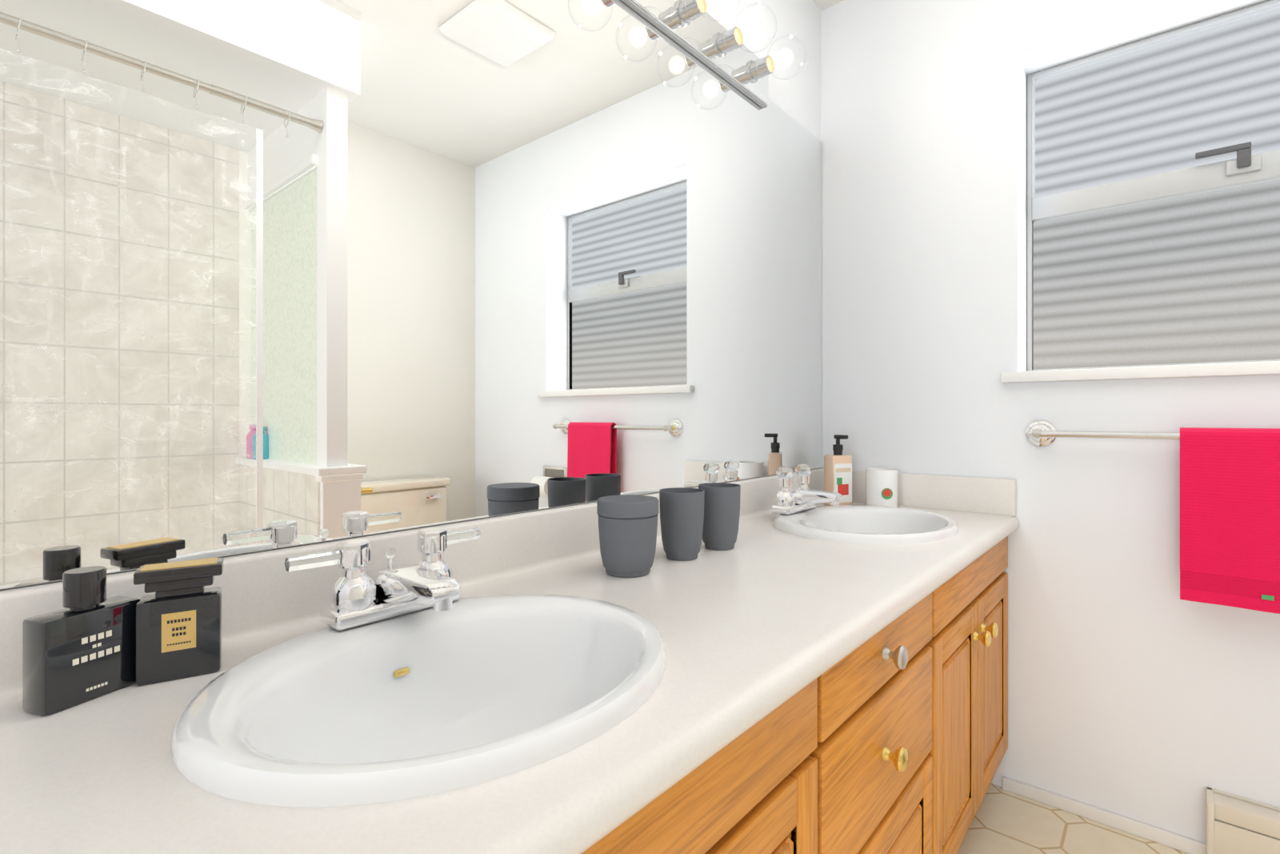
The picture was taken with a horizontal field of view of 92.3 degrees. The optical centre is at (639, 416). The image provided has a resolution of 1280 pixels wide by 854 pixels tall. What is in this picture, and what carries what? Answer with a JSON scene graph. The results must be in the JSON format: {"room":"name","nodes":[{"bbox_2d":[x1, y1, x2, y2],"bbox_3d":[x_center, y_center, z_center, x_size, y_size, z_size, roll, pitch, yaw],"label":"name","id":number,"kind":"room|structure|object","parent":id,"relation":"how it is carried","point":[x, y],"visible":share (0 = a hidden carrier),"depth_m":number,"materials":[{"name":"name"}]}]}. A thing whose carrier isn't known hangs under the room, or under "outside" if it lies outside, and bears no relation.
{"room":"bathroom","nodes":[
{"label":"bathroom","id":0,"kind":"room"},
{"bbox_2d":[0,0,821,590],"bbox_3d":[-0.286,-0.159,1.073,0.126,2.330,3.000,0,0,41],"label":"mirror","id":1,"kind":"object","parent":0,"point":[277,274],"depth_m":0.88,"materials":[{"name":"silver mirror"}]},
{"bbox_2d":[620,0,806,107],"bbox_3d":[-0.007,-0.911,1.172,0.167,0.116,1.265,0,0,41],"label":"vanity light bar","id":2,"kind":"object","parent":1,"relation":"attached to","point":[694,28],"visible":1,"depth_m":1.47,"materials":[{"name":"silver metal"}]},
{"bbox_2d":[812,0,843,11],"bbox_3d":[0.495,-1.349,0.402,2.186,0.050,3.000,0,0,41],"label":"ceiling","id":3,"kind":"structure","parent":0,"point":[822,5],"depth_m":1.97,"materials":[{"name":"paint"}]},
{"bbox_2d":[820,0,1279,843],"bbox_3d":[1.401,-0.159,1.456,1.946,2.330,0.220,0,0,41],"label":"wall","id":4,"kind":"structure","parent":0,"point":[1139,690],"depth_m":1.64,"materials":[{"name":"paint"}]},
{"bbox_2d":[1025,420,1179,446],"bbox_3d":[1.266,0.044,1.377,0.698,0.068,0.074,0,0,41],"label":"towel rail","id":5,"kind":"object","parent":4,"relation":"attached to","point":[1040,433],"visible":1,"depth_m":1.51,"materials":[{"name":"silver metal"}]},
{"bbox_2d":[1180,427,1279,613],"bbox_3d":[1.312,0.216,1.300,0.255,0.382,0.052,0,0,41],"label":"hanging towel","id":6,"kind":"object","parent":5,"relation":"hanging from","point":[1230,516],"visible":0.98,"depth_m":1.32,"materials":[{"name":"red fabric"}]},
{"bbox_2d":[1002,776,1205,853],"bbox_3d":[1.520,0.991,1.197,1.426,0.032,0.016,0,0,41],"label":"baseboard","id":7,"kind":"structure","parent":4,"relation":"attached to","point":[1164,837],"depth_m":1.49,"materials":[{"name":"white wood"}]},
{"bbox_2d":[1000,360,1279,382],"bbox_3d":[1.357,-0.105,1.418,0.891,0.028,0.162,0,0,41],"label":"window sill","id":8,"kind":"structure","parent":4,"relation":"attached to","point":[1249,368],"depth_m":1.45,"materials":[{"name":"white"}]},
{"bbox_2d":[1027,0,1279,371],"bbox_3d":[1.416,-0.545,1.487,0.819,0.851,0.084,0,0,41],"label":"window","id":9,"kind":"structure","parent":4,"relation":"in","point":[1153,200],"depth_m":1.57,"materials":[{"name":"silver metal"}]},
{"bbox_2d":[1205,786,1279,853],"bbox_3d":[1.651,0.924,1.048,1.007,0.159,0.072,0,0,41],"label":"baseboard heater","id":10,"kind":"object","parent":4,"relation":"attached to","point":[1236,824],"visible":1,"depth_m":1.33,"materials":[{"name":"beige metal"}]},
{"bbox_2d":[956,783,1188,853],"bbox_3d":[0.495,1.032,0.402,2.186,0.050,3.000,0,0,41],"label":"floor","id":11,"kind":"structure","parent":0,"point":[1005,822],"depth_m":1.48,"materials":[{"name":"tile"}]},
{"bbox_2d":[0,464,1019,853],"bbox_3d":[0.122,0.567,1.024,0.564,0.878,2.098,0,0,41],"label":"bathroom vanity","id":12,"kind":"object","parent":11,"relation":"on","point":[800,667],"visible":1,"depth_m":0.72,"materials":[{"name":"brown"}]},
{"bbox_2d":[22,565,140,715],"bbox_3d":[-0.526,0.205,0.583,0.034,0.120,0.080,0,0,19],"label":"perfume bottle","id":13,"kind":"object","parent":12,"relation":"on","point":[80,647],"visible":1,"depth_m":0.57,"materials":[{"name":"black glass"}]},
{"bbox_2d":[133,557,223,684],"bbox_3d":[-0.473,0.208,0.634,0.072,0.113,0.037,0,0,-32],"label":"perfume bottle","id":14,"kind":"object","parent":12,"relation":"on","point":[178,623],"visible":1,"depth_m":0.62,"materials":[{"name":"black glass"}]},
{"bbox_2d":[284,526,480,630],"bbox_3d":[-0.274,0.198,0.745,0.148,0.096,0.249,0,0,41],"label":"faucet","id":15,"kind":"object","parent":12,"relation":"on","point":[426,594],"depth_m":0.73,"materials":[{"name":"silver metal"}]},
{"bbox_2d":[172,593,666,853],"bbox_3d":[-0.192,0.328,0.642,0.412,0.164,0.476,0,0,41],"label":"sink","id":16,"kind":"object","parent":12,"relation":"in","point":[394,730],"depth_m":0.60,"materials":[{"name":"white ceramic"}]},
{"bbox_2d":[596,494,658,577],"bbox_3d":[-0.021,0.202,1.046,0.105,0.125,0.105,0,0,41],"label":"canister","id":17,"kind":"object","parent":12,"relation":"on","point":[627,526],"visible":1,"depth_m":1.00,"materials":[{"name":"grey plastic"}]},
{"bbox_2d":[659,487,704,560],"bbox_3d":[0.079,0.202,1.157,0.085,0.126,0.085,0,0,41],"label":"tumbler","id":18,"kind":"object","parent":12,"relation":"on","point":[682,514],"visible":1,"depth_m":1.12,"materials":[{"name":"grey plastic"}]},
{"bbox_2d":[698,482,740,550],"bbox_3d":[0.161,0.202,1.245,0.085,0.126,0.085,0,0,41],"label":"tumbler","id":19,"kind":"object","parent":12,"relation":"on","point":[722,513],"visible":0.88,"depth_m":1.21,"materials":[{"name":"grey"}]},
{"bbox_2d":[770,464,842,515],"bbox_3d":[0.440,0.187,1.576,0.148,0.118,0.164,0,0,41],"label":"faucet","id":20,"kind":"object","parent":12,"relation":"on","point":[802,500],"depth_m":1.56,"materials":[{"name":"silver metal"}]},
{"bbox_2d":[824,434,851,504],"bbox_3d":[0.595,0.160,1.835,0.076,0.210,0.056,0,0,-24],"label":"soap dispenser","id":21,"kind":"object","parent":12,"relation":"on","point":[838,470],"visible":1,"depth_m":1.82,"materials":[{"name":"beige plastic"}]},
{"bbox_2d":[865,468,898,507],"bbox_3d":[0.706,0.209,1.795,0.089,0.111,0.089,0,0,41],"label":"cup","id":22,"kind":"object","parent":12,"relation":"on","point":[881,486],"visible":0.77,"depth_m":1.76,"materials":[{"name":"white ceramic"}]}
]}

